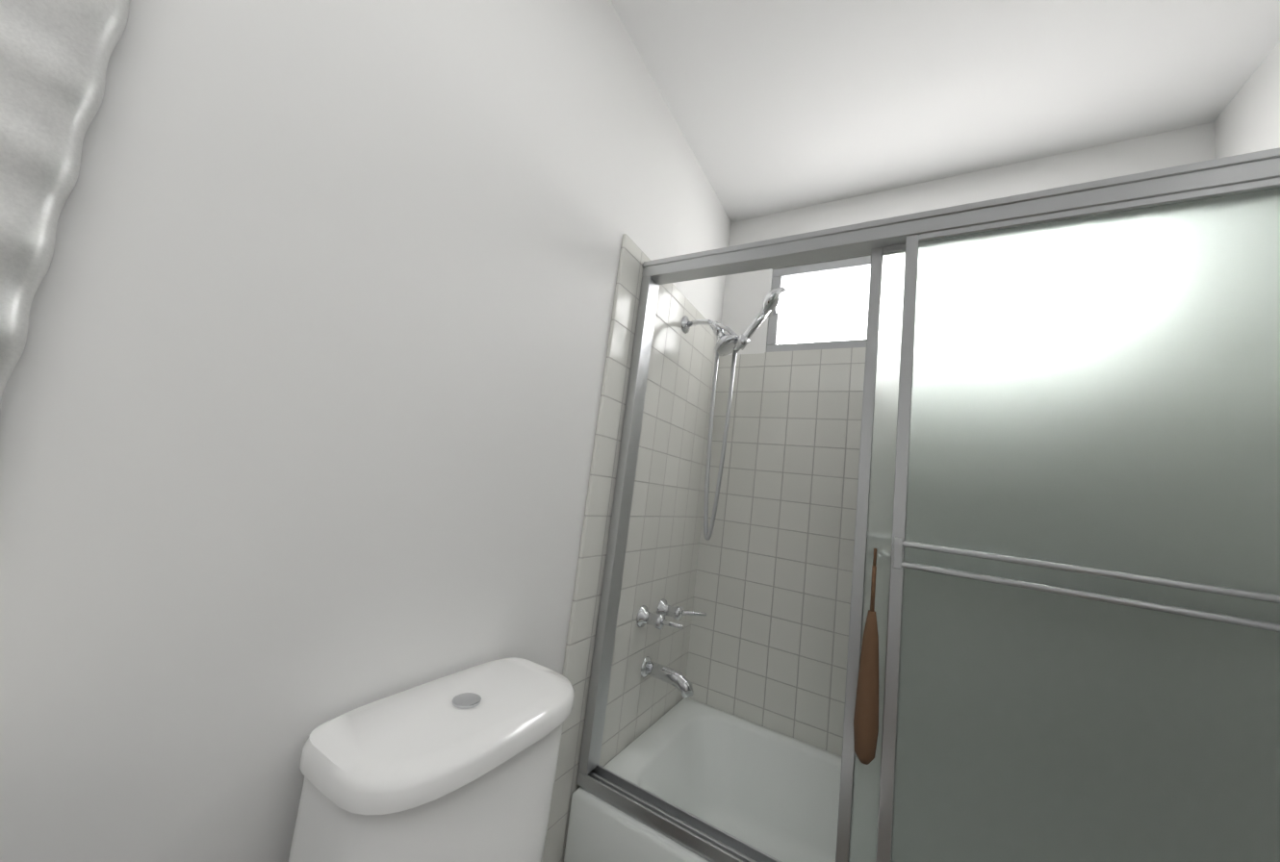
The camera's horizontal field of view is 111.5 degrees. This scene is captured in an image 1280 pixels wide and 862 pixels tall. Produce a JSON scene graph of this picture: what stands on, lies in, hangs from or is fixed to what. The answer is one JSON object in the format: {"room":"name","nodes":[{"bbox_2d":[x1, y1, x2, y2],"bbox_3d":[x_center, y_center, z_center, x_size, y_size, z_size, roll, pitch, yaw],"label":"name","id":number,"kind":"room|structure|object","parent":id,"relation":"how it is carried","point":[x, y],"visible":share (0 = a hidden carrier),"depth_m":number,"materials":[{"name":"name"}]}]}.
{"room":"bathroom","nodes":[
{"label":"bathroom","id":0,"kind":"room"},
{"bbox_2d":[0,0,731,861],"bbox_3d":[-0.610,-0.065,0.440,0.100,2.430,3.600,3,-9,31],"label":"wall","id":1,"kind":"structure","parent":0,"point":[300,406],"depth_m":0.59,"materials":[{"name":"white paint"}]},
{"bbox_2d":[0,0,129,411],"bbox_3d":[-0.716,-0.394,0.098,0.030,0.899,0.774,3,-9,31],"label":"mirror","id":2,"kind":"object","parent":1,"relation":"attached to","point":[55,55],"visible":1,"depth_m":0.39,"materials":[{"name":"silver metal"}]},
{"bbox_2d":[541,233,716,861],"bbox_3d":[0.042,0.430,1.475,0.012,1.880,0.820,3,-9,31],"label":"wall tile","id":3,"kind":"structure","parent":1,"relation":"attached to","point":[663,536],"depth_m":1.40,"materials":[{"name":"white tile"}]},
{"bbox_2d":[636,287,788,697],"bbox_3d":[0.251,0.185,1.439,0.361,1.325,0.211,3,-9,31],"label":"shower fixture","id":4,"kind":"object","parent":3,"relation":"attached to","point":[773,304],"visible":1,"depth_m":1.45,"materials":[{"name":"silver metal"}]},
{"bbox_2d":[576,147,1279,861],"bbox_3d":[0.553,0.241,0.900,1.432,1.467,0.118,3,-9,31],"label":"shower door frame","id":5,"kind":"object","parent":1,"relation":"attached to","point":[1067,521],"visible":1,"depth_m":0.78,"materials":[{"name":"silver metal"}]},
{"bbox_2d":[853,548,878,765],"bbox_3d":[0.464,0.446,0.879,0.044,0.412,0.044,3,-9,31],"label":"brush","id":6,"kind":"object","parent":5,"relation":"hanging from","point":[866,725],"visible":0.98,"depth_m":0.86,"materials":[{"name":"brown wood"}]},
{"bbox_2d":[610,0,1279,222],"bbox_3d":[0.215,-1.267,0.203,1.660,0.080,3.600,3,-9,31],"label":"ceiling","id":7,"kind":"structure","parent":0,"point":[777,106],"depth_m":1.25,"materials":[{"name":"white paint"}]},
{"bbox_2d":[720,122,1215,355],"bbox_3d":[0.931,0.271,1.543,1.460,2.430,0.120,3,-9,31],"label":"wall","id":8,"kind":"structure","parent":0,"point":[745,294],"depth_m":1.59,"materials":[{"name":"white paint"}]},
{"bbox_2d":[683,348,866,756],"bbox_3d":[0.864,0.577,1.442,1.448,1.785,0.012,3,-9,31],"label":"wall tile","id":9,"kind":"structure","parent":8,"relation":"attached to","point":[769,641],"depth_m":1.66,"materials":[{"name":"white tile"}]},
{"bbox_2d":[764,347,866,353],"bbox_3d":[0.983,-0.303,1.554,1.070,0.005,0.017,3,-9,31],"label":"window sill","id":10,"kind":"structure","parent":8,"relation":"attached to","point":[815,349],"depth_m":1.72,"materials":[{"name":"tile"}]},
{"bbox_2d":[766,255,870,352],"bbox_3d":[1.022,-0.487,1.603,1.070,0.380,0.048,3,-9,31],"label":"window","id":11,"kind":"structure","parent":8,"relation":"in","point":[825,306],"depth_m":1.77,"materials":[{"name":"white glass"}]},
{"bbox_2d":[1213,40,1279,158],"bbox_3d":[0.732,0.000,-0.353,0.100,2.430,3.600,3,-9,31],"label":"wall","id":12,"kind":"structure","parent":0,"point":[1246,120],"depth_m":1.12,"materials":[{"name":"white paint"}]},
{"bbox_3d":[-0.094,1.203,-0.117,1.660,0.080,3.600,3,-9,31],"label":"floor","id":13,"kind":"structure","parent":0,"visible":0},
{"bbox_2d":[287,657,574,861],"bbox_3d":[-0.104,0.839,0.526,0.731,0.797,0.410,3,-9,31],"label":"toilet","id":14,"kind":"object","parent":13,"relation":"on","point":[459,766],"visible":1,"depth_m":0.60,"materials":[{"name":"white ceramic"}]},
{"bbox_2d":[563,697,841,861],"bbox_3d":[0.591,1.205,1.042,1.432,0.380,0.720,3,-9,31],"label":"bathtub","id":15,"kind":"object","parent":13,"relation":"on","point":[771,792],"visible":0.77,"depth_m":1.41,"materials":[{"name":"white ceramic"}]}
]}

